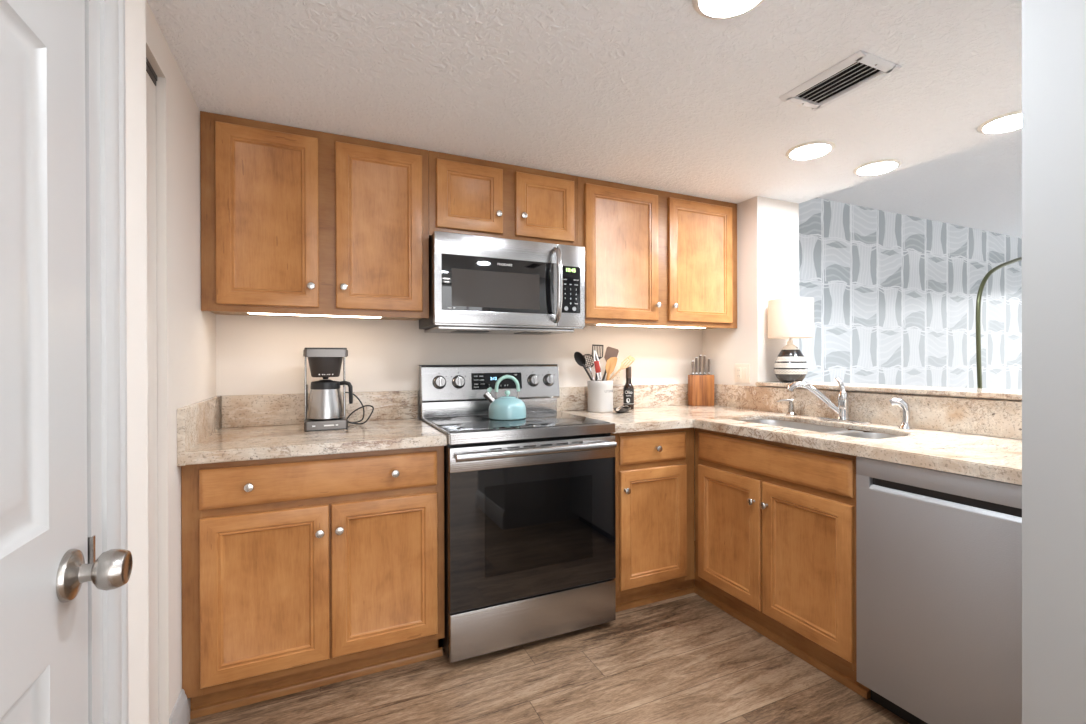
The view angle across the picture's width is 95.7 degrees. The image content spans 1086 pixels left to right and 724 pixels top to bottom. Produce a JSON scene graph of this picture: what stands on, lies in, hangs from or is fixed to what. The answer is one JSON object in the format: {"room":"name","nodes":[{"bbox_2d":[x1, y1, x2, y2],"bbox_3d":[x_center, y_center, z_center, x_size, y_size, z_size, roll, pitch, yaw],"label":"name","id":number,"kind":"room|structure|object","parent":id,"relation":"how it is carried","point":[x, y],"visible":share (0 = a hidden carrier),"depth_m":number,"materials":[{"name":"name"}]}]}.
{"room":"kitchen","nodes":[
{"label":"kitchen","id":0,"kind":"room"},
{"bbox_2d":[125,0,148,723],"bbox_3d":[-0.217,0.122,-0.549,0.225,2.168,3.247,0,0,-24],"label":"wall","id":1,"kind":"structure","parent":0,"point":[135,10],"depth_m":0.92,"materials":[{"name":"beige paint"}]},
{"bbox_2d":[0,0,132,723],"bbox_3d":[-0.500,0.185,0.384,0.100,2.022,0.756,0,0,-24],"label":"door","id":2,"kind":"structure","parent":1,"relation":"in","point":[45,570],"depth_m":0.61,"materials":[{"name":"grey paint"}]},
{"bbox_2d":[85,0,128,723],"bbox_3d":[-0.563,0.144,0.380,0.122,2.120,0.945,0,0,-24],"label":"trim","id":3,"kind":"structure","parent":1,"relation":"attached to","point":[105,89],"depth_m":0.77,"materials":[{"name":"grey paint"}]},
{"bbox_2d":[146,0,215,723],"bbox_3d":[-1.215,0.119,1.524,0.120,2.168,1.353,0,0,-24],"label":"wall","id":4,"kind":"structure","parent":0,"point":[186,334],"depth_m":1.54,"materials":[{"name":"beige paint"}]},
{"bbox_2d":[146,57,156,85],"bbox_3d":[-1.006,-0.833,1.085,0.055,0.030,0.798,0,0,-24],"label":"trim","id":5,"kind":"structure","parent":4,"relation":"attached to","point":[149,69],"depth_m":1.41,"materials":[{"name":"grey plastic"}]},
{"bbox_2d":[146,71,158,723],"bbox_3d":[-0.997,0.188,1.090,0.034,2.008,0.796,0,0,-24],"label":"door","id":6,"kind":"structure","parent":4,"relation":"in","point":[150,87],"depth_m":1.42,"materials":[{"name":"beige paint"}]},
{"bbox_2d":[169,689,189,723],"bbox_3d":[-1.156,1.137,1.566,0.015,0.132,0.192,0,0,-24],"label":"baseboard","id":7,"kind":"structure","parent":4,"relation":"attached to","point":[180,714],"depth_m":1.57,"materials":[{"name":"grey paint"}]},
{"bbox_2d":[189,593,909,723],"bbox_3d":[2.925,1.221,1.631,8.700,0.060,4.820,0,0,-24],"label":"floor","id":8,"kind":"structure","parent":0,"point":[684,659],"depth_m":1.82,"materials":[{"name":"brown wood"}]},
{"bbox_2d":[181,446,444,718],"bbox_3d":[-0.904,0.765,2.041,0.867,0.870,0.648,0,0,-24],"label":"base cabinet","id":9,"kind":"object","parent":8,"relation":"on","point":[302,573],"visible":0.98,"depth_m":1.76,"materials":[{"name":"brown wood"}]},
{"bbox_2d":[177,390,446,465],"bbox_3d":[-0.906,0.239,2.046,0.872,0.183,0.658,0,0,-24],"label":"countertop","id":10,"kind":"structure","parent":9,"relation":"on","point":[226,428],"depth_m":1.96,"materials":[{"name":"beige stone"}]},
{"bbox_2d":[303,348,373,431],"bbox_3d":[-0.901,0.114,2.179,0.290,0.349,0.179,0,0,-26],"label":"coffee maker","id":11,"kind":"object","parent":10,"relation":"on","point":[325,363],"visible":0.94,"depth_m":2.09,"materials":[{"name":"silver metal"}]},
{"bbox_2d":[308,357,342,376],"bbox_3d":[-0.950,0.022,2.145,0.142,0.087,0.142,0,0,-26],"label":"basket","id":12,"kind":"object","parent":11,"relation":"on","point":[319,366],"depth_m":2.09,"materials":[{"name":"grey plastic"}]},
{"bbox_2d":[307,379,352,419],"bbox_3d":[-0.941,0.161,2.143,0.166,0.168,0.149,0,0,19],"label":"coffee carafe","id":13,"kind":"object","parent":11,"relation":"on","point":[325,402],"visible":1,"depth_m":2.09,"materials":[{"name":"silver metal"}]},
{"bbox_2d":[419,364,616,662],"bbox_3d":[-0.138,0.606,2.331,0.760,1.184,0.717,0,0,-24],"label":"range","id":14,"kind":"object","parent":8,"relation":"on","point":[530,507],"visible":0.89,"depth_m":2.07,"materials":[{"name":"silver metal"}]},
{"bbox_2d":[483,375,525,419],"bbox_3d":[-0.174,0.169,2.404,0.184,0.212,0.184,0,0,32],"label":"kettle","id":15,"kind":"object","parent":14,"relation":"on","point":[507,407],"visible":1,"depth_m":2.35,"materials":[{"name":"teal metal"}]},
{"bbox_2d":[448,435,616,613],"bbox_3d":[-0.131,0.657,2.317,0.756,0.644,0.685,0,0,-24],"label":"door","id":16,"kind":"structure","parent":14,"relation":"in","point":[530,519],"depth_m":2.04,"materials":[{"name":"black glass"}]},
{"bbox_2d":[611,427,694,611],"bbox_3d":[0.443,0.760,2.652,0.552,0.870,0.648,0,0,-24],"label":"base cabinet","id":17,"kind":"object","parent":8,"relation":"on","point":[655,495],"visible":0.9,"depth_m":2.39,"materials":[{"name":"brown wood"}]},
{"bbox_2d":[693,420,898,698],"bbox_3d":[1.187,0.759,2.249,0.648,0.870,0.894,0,0,-24],"label":"base cabinet","id":18,"kind":"object","parent":8,"relation":"on","point":[775,522],"visible":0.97,"depth_m":2.01,"materials":[{"name":"brown wood"}]},
{"bbox_2d":[557,384,1021,484],"bbox_3d":[0.993,0.235,2.118,1.124,0.178,2.094,0,0,-24],"label":"countertop","id":19,"kind":"structure","parent":18,"relation":"on","point":[980,438],"depth_m":2.09,"materials":[{"name":"beige stone"}]},
{"bbox_2d":[587,380,612,411],"bbox_3d":[0.330,0.195,2.830,0.147,0.178,0.147,0,0,-24],"label":"utensil crock","id":20,"kind":"object","parent":19,"relation":"on","point":[600,393],"visible":0.97,"depth_m":2.77,"materials":[{"name":"grey ceramic"}]},
{"bbox_2d":[574,352,592,380],"bbox_3d":[0.280,0.105,2.806,0.219,0.328,0.032,0,0,-21],"label":"spoon","id":21,"kind":"object","parent":20,"relation":"in","point":[579,358],"visible":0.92,"depth_m":2.79,"materials":[{"name":"black plastic"}]},
{"bbox_2d":[574,352,585,365],"bbox_3d":[0.209,-0.018,2.783,0.054,0.096,0.013,-27,14,15],"label":"spoon bowl","id":22,"kind":"object","parent":21,"relation":"on","point":[579,358],"depth_m":2.79,"materials":[{"name":"black plastic"}]},
{"bbox_2d":[583,354,593,380],"bbox_3d":[0.286,0.111,2.842,0.134,0.315,0.038,0,0,-15],"label":"skimmer","id":23,"kind":"object","parent":20,"relation":"in","point":[592,365],"visible":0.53,"depth_m":2.83,"materials":[{"name":"silver metal"}]},
{"bbox_2d":[593,350,601,380],"bbox_3d":[0.324,0.100,2.788,0.081,0.335,0.023,0,0,-19],"label":"tongs","id":24,"kind":"object","parent":20,"relation":"in","point":[596,363],"visible":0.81,"depth_m":2.78,"materials":[{"name":"silver metal"}]},
{"bbox_2d":[592,344,603,380],"bbox_3d":[0.320,0.082,2.874,0.070,0.370,0.014,0,0,0],"label":"slotted spatula","id":25,"kind":"object","parent":20,"relation":"in","point":[600,357],"visible":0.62,"depth_m":2.87,"materials":[{"name":"black metal"}]},
{"bbox_2d":[602,346,618,380],"bbox_3d":[0.363,0.088,2.867,0.161,0.359,0.035,0,0,-17],"label":"spatula","id":26,"kind":"object","parent":20,"relation":"in","point":[610,352],"visible":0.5,"depth_m":2.88,"materials":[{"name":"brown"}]},
{"bbox_2d":[605,357,617,380],"bbox_3d":[0.374,0.120,2.792,0.101,0.296,0.022,0,0,-10],"label":"wooden spatula","id":27,"kind":"object","parent":20,"relation":"in","point":[611,363],"visible":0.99,"depth_m":2.79,"materials":[{"name":"brown wood"}]},
{"bbox_2d":[609,356,634,380],"bbox_3d":[0.412,0.078,2.848,0.273,0.233,0.037,0,0,-24],"label":"slotted spoon","id":28,"kind":"object","parent":20,"relation":"in","point":[623,366],"visible":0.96,"depth_m":2.88,"materials":[{"name":"brown wood"}]},
{"bbox_2d":[613,407,630,412],"bbox_3d":[0.443,0.270,2.752,0.124,0.026,0.084,0,0,-44],"label":"spoon rest","id":29,"kind":"object","parent":19,"relation":"on","point":[621,410],"visible":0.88,"depth_m":2.72,"materials":[{"name":"grey ceramic"}]},
{"bbox_2d":[616,406,627,410],"bbox_3d":[0.439,0.253,2.715,0.042,0.022,0.148,0,0,23],"label":"scoop","id":30,"kind":"object","parent":29,"relation":"on","point":[619,407],"visible":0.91,"depth_m":2.69,"materials":[{"name":"silver metal"}]},
{"bbox_2d":[623,366,633,409],"bbox_3d":[0.512,0.155,2.940,0.064,0.256,0.064,0,0,-24],"label":"oil bottle","id":31,"kind":"object","parent":19,"relation":"on","point":[628,389],"visible":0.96,"depth_m":2.92,"materials":[{"name":"brown glass"}]},
{"bbox_2d":[688,374,713,405],"bbox_3d":[1.020,0.180,3.170,0.145,0.200,0.077,0,0,-7],"label":"knife block","id":32,"kind":"object","parent":19,"relation":"on","point":[700,386],"visible":1,"depth_m":3.13,"materials":[{"name":"brown wood"}]},
{"bbox_2d":[695,357,697,373],"bbox_3d":[0.991,0.025,3.173,0.016,0.111,0.020,0,0,-7],"label":"kitchen knife","id":33,"kind":"object","parent":32,"relation":"on","point":[696,358],"visible":1,"depth_m":3.17,"materials":[{"name":"silver metal"}]},
{"bbox_2d":[699,355,701,373],"bbox_3d":[1.018,0.017,3.182,0.016,0.126,0.020,0,0,-7],"label":"kitchen knife","id":34,"kind":"object","parent":32,"relation":"on","point":[699,355],"visible":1,"depth_m":3.18,"materials":[{"name":"silver metal"}]},
{"bbox_2d":[703,355,705,373],"bbox_3d":[1.045,0.018,3.179,0.016,0.123,0.020,0,0,-7],"label":"kitchen knife","id":35,"kind":"object","parent":32,"relation":"on","point":[704,356],"visible":1,"depth_m":3.17,"materials":[{"name":"silver metal"}]},
{"bbox_2d":[708,358,710,373],"bbox_3d":[1.074,0.028,3.177,0.016,0.103,0.020,0,0,-7],"label":"kitchen knife","id":36,"kind":"object","parent":32,"relation":"in","point":[708,358],"visible":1,"depth_m":3.17,"materials":[{"name":"silver metal"}]},
{"bbox_2d":[777,398,796,414],"bbox_3d":[1.297,0.238,2.613,0.093,0.087,0.050,0,0,11],"label":"soap dispenser","id":37,"kind":"object","parent":19,"relation":"on","point":[791,404],"visible":1,"depth_m":2.60,"materials":[{"name":"silver metal"}]},
{"bbox_2d":[744,419,901,438],"bbox_3d":[1.210,0.403,2.216,0.351,0.195,0.761,0,0,-24],"label":"sink","id":38,"kind":"object","parent":19,"relation":"in","point":[811,427],"visible":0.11,"depth_m":2.34,"materials":[{"name":"silver metal"}]},
{"bbox_2d":[787,377,871,423],"bbox_3d":[1.386,0.178,2.376,0.356,0.207,0.131,0,0,44],"label":"faucet","id":39,"kind":"object","parent":19,"relation":"on","point":[842,409],"visible":1,"depth_m":2.34,"materials":[{"name":"silver metal"}]},
{"bbox_2d":[889,398,912,428],"bbox_3d":[1.524,0.217,2.092,0.082,0.129,0.048,0,0,43],"label":"sprayer","id":40,"kind":"object","parent":19,"relation":"on","point":[905,424],"visible":1,"depth_m":2.07,"materials":[{"name":"silver metal"}]},
{"bbox_2d":[856,456,1021,723],"bbox_3d":[1.478,0.761,1.556,0.581,0.866,0.600,0,0,-24],"label":"dishwasher","id":41,"kind":"object","parent":8,"relation":"on","point":[939,553],"visible":0.73,"depth_m":1.48,"materials":[{"name":"silver metal"}]},
{"bbox_2d":[976,257,1021,388],"bbox_3d":[2.997,0.257,3.079,1.250,1.860,0.300,0,0,-24],"label":"arc floor lamp","id":42,"kind":"object","parent":8,"relation":"on","point":[982,285],"visible":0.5,"depth_m":2.87,"materials":[{"name":"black metal"}]},
{"bbox_2d":[147,0,1021,203],"bbox_3d":[0.670,-1.133,0.539,3.708,0.332,4.700,0,0,-24],"label":"ceiling","id":43,"kind":"structure","parent":0,"point":[662,95],"depth_m":1.68,"materials":[{"name":"white paint"}]},
{"bbox_2d":[692,0,763,18],"bbox_3d":[0.495,-0.964,1.284,0.202,0.010,0.202,0,0,-24],"label":"recessed light","id":44,"kind":"object","parent":43,"relation":"in","point":[712,9],"visible":1,"depth_m":1.33,"materials":[{"name":"white plastic"}]},
{"bbox_2d":[700,0,757,14],"bbox_3d":[0.495,-0.965,1.284,0.162,0.006,0.162,0,0,-24],"label":"diffuser","id":45,"kind":"object","parent":44,"relation":"attached to","point":[707,7],"depth_m":1.33,"materials":[{"name":"white plastic"}]},
{"bbox_2d":[786,140,834,159],"bbox_3d":[1.226,-0.968,2.257,0.202,0.010,0.202,0,0,-24],"label":"recessed light","id":46,"kind":"object","parent":43,"relation":"in","point":[813,149],"visible":1,"depth_m":2.24,"materials":[{"name":"white plastic"}]},
{"bbox_2d":[790,144,829,158],"bbox_3d":[1.226,-0.969,2.257,0.162,0.006,0.162,0,0,-24],"label":"diffuser","id":47,"kind":"object","parent":46,"relation":"attached to","point":[802,151],"depth_m":2.25,"materials":[{"name":"white plastic"}]},
{"bbox_2d":[779,50,901,110],"bbox_3d":[1.021,-0.965,1.707,0.208,0.014,0.300,0,0,-24],"label":"ceiling vent","id":48,"kind":"object","parent":43,"relation":"in","point":[862,68],"visible":1,"depth_m":1.68,"materials":[{"name":"white metal"}]},
{"bbox_2d":[853,159,901,175],"bbox_3d":[1.671,-0.970,2.459,0.202,0.010,0.202,0,0,-24],"label":"recessed light","id":49,"kind":"object","parent":43,"relation":"in","point":[886,165],"visible":1,"depth_m":2.44,"materials":[{"name":"white plastic"}]},
{"bbox_2d":[858,162,896,173],"bbox_3d":[1.671,-0.971,2.459,0.162,0.006,0.162,0,0,-24],"label":"diffuser","id":50,"kind":"object","parent":49,"relation":"attached to","point":[871,167],"depth_m":2.44,"materials":[{"name":"white plastic"}]},
{"bbox_2d":[977,110,1021,133],"bbox_3d":[1.892,-0.969,1.989,0.202,0.010,0.202,0,0,-24],"label":"recessed light","id":51,"kind":"object","parent":43,"relation":"in","point":[1011,121],"visible":0.67,"depth_m":2.00,"materials":[{"name":"white plastic"}]},
{"bbox_2d":[983,114,1021,131],"bbox_3d":[1.892,-0.970,1.989,0.162,0.006,0.162,0,0,-24],"label":"diffuser","id":52,"kind":"object","parent":51,"relation":"attached to","point":[1006,122],"depth_m":1.99,"materials":[{"name":"white plastic"}]},
{"bbox_2d":[216,198,1021,492],"bbox_3d":[2.169,-0.062,3.867,8.220,2.500,0.120,0,0,-24],"label":"wall","id":53,"kind":"structure","parent":0,"point":[894,295],"depth_m":3.86,"materials":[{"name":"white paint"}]},
{"bbox_2d":[200,111,428,320],"bbox_3d":[-0.971,-0.582,2.182,0.870,0.766,0.352,0,0,-24],"label":"upper cabinet","id":54,"kind":"object","parent":53,"relation":"attached to","point":[294,220],"visible":1,"depth_m":2.03,"materials":[{"name":"brown wood"}]},
{"bbox_2d":[249,313,382,317],"bbox_3d":[-0.970,-0.204,2.119,0.540,0.012,0.060,0,0,-24],"label":"light","id":55,"kind":"object","parent":54,"relation":"attached to","point":[249,313],"visible":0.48,"depth_m":2.10,"materials":[{"name":"white plastic"}]},
{"bbox_2d":[221,390,417,427],"bbox_3d":[-1.028,0.218,2.340,0.849,0.142,0.021,0,0,-24],"label":"backsplash","id":56,"kind":"structure","parent":53,"relation":"attached to","point":[264,409],"depth_m":2.27,"materials":[{"name":"beige stone"}]},
{"bbox_2d":[428,151,576,245],"bbox_3d":[-0.225,-0.775,2.520,0.768,0.388,0.352,0,0,-24],"label":"upper cabinet","id":57,"kind":"object","parent":53,"relation":"attached to","point":[469,196],"visible":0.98,"depth_m":2.37,"materials":[{"name":"brown wood"}]},
{"bbox_2d":[419,231,584,334],"bbox_3d":[-0.203,-0.364,2.471,0.756,0.429,0.458,0,0,-24],"label":"microwave","id":58,"kind":"object","parent":57,"relation":"attached to","point":[478,284],"visible":1,"depth_m":2.30,"materials":[{"name":"grey metal"}]},
{"bbox_2d":[613,366,622,383],"bbox_3d":[0.461,0.080,3.022,0.070,0.114,0.008,0,0,-24],"label":"wall outlet","id":59,"kind":"object","parent":53,"relation":"attached to","point":[618,379],"visible":0.62,"depth_m":3.02,"materials":[{"name":"beige plastic"}]},
{"bbox_2d":[557,384,687,410],"bbox_3d":[0.555,0.213,3.058,1.103,0.138,0.021,0,0,-24],"label":"backsplash","id":60,"kind":"structure","parent":53,"relation":"attached to","point":[571,398],"depth_m":3.07,"materials":[{"name":"beige stone"}]},
{"bbox_2d":[577,176,736,328],"bbox_3d":[0.635,-0.589,2.910,1.116,0.766,0.352,0,0,-24],"label":"upper cabinet","id":61,"kind":"object","parent":53,"relation":"attached to","point":[653,257],"visible":0.96,"depth_m":2.75,"materials":[{"name":"brown wood"}]},
{"bbox_2d":[594,324,702,327],"bbox_3d":[0.642,-0.211,2.850,0.760,0.012,0.060,0,0,-24],"label":"light","id":62,"kind":"object","parent":61,"relation":"attached to","point":[594,324],"visible":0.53,"depth_m":2.83,"materials":[{"name":"white plastic"}]},
{"bbox_2d":[702,196,798,420],"bbox_3d":[1.326,0.108,3.168,0.349,2.168,0.458,0,0,-24],"label":"wall column","id":63,"kind":"structure","parent":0,"point":[767,228],"depth_m":2.96,"materials":[{"name":"beige paint"}]},
{"bbox_2d":[735,364,749,382],"bbox_3d":[1.211,0.068,2.988,0.008,0.114,0.116,0,0,-24],"label":"light switch","id":64,"kind":"object","parent":63,"relation":"attached to","point":[742,371],"visible":1,"depth_m":2.98,"materials":[{"name":"beige plastic"}]},
{"bbox_2d":[737,368,740,378],"bbox_3d":[1.200,0.068,3.008,0.004,0.067,0.033,0,0,-24],"label":"receptacle","id":65,"kind":"object","parent":64,"relation":"attached to","point":[738,369],"depth_m":3.01,"materials":[{"name":"grey plastic"}]},
{"bbox_2d":[743,368,746,378],"bbox_3d":[1.219,0.068,2.966,0.004,0.067,0.033,0,0,-24],"label":"rocker switch","id":66,"kind":"object","parent":64,"relation":"attached to","point":[744,369],"depth_m":2.96,"materials":[{"name":"beige plastic"}]},
{"bbox_2d":[758,386,1021,419],"bbox_3d":[1.660,0.666,2.168,0.126,1.056,1.640,0,0,-24],"label":"wall","id":67,"kind":"structure","parent":0,"point":[760,386],"depth_m":2.14,"materials":[{"name":"beige paint"}]},
{"bbox_2d":[755,381,1021,399],"bbox_3d":[1.721,0.127,2.196,0.338,0.020,1.635,0,0,-24],"label":"bar ledge","id":68,"kind":"object","parent":67,"relation":"on","point":[903,389],"visible":0.79,"depth_m":2.16,"materials":[{"name":"beige stone"}]},
{"bbox_2d":[768,297,813,382],"bbox_3d":[1.418,-0.120,2.815,0.235,0.472,0.235,0,0,-24],"label":"table lamp","id":69,"kind":"object","parent":68,"relation":"on","point":[791,318],"visible":0.97,"depth_m":2.74,"materials":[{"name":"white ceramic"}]},
{"bbox_2d":[817,130,1021,237],"bbox_3d":[4.631,-1.290,2.336,4.992,0.050,4.700,0,0,-24],"label":"ceiling","id":70,"kind":"structure","parent":0,"point":[979,186],"depth_m":3.62,"materials":[{"name":"white paint"}]},
{"bbox_2d":[1022,0,1085,723],"bbox_3d":[1.609,0.113,0.886,1.273,2.168,0.652,0,0,-24],"label":"wall","id":71,"kind":"structure","parent":0,"point":[1053,31],"depth_m":0.88,"materials":[{"name":"grey paint"}]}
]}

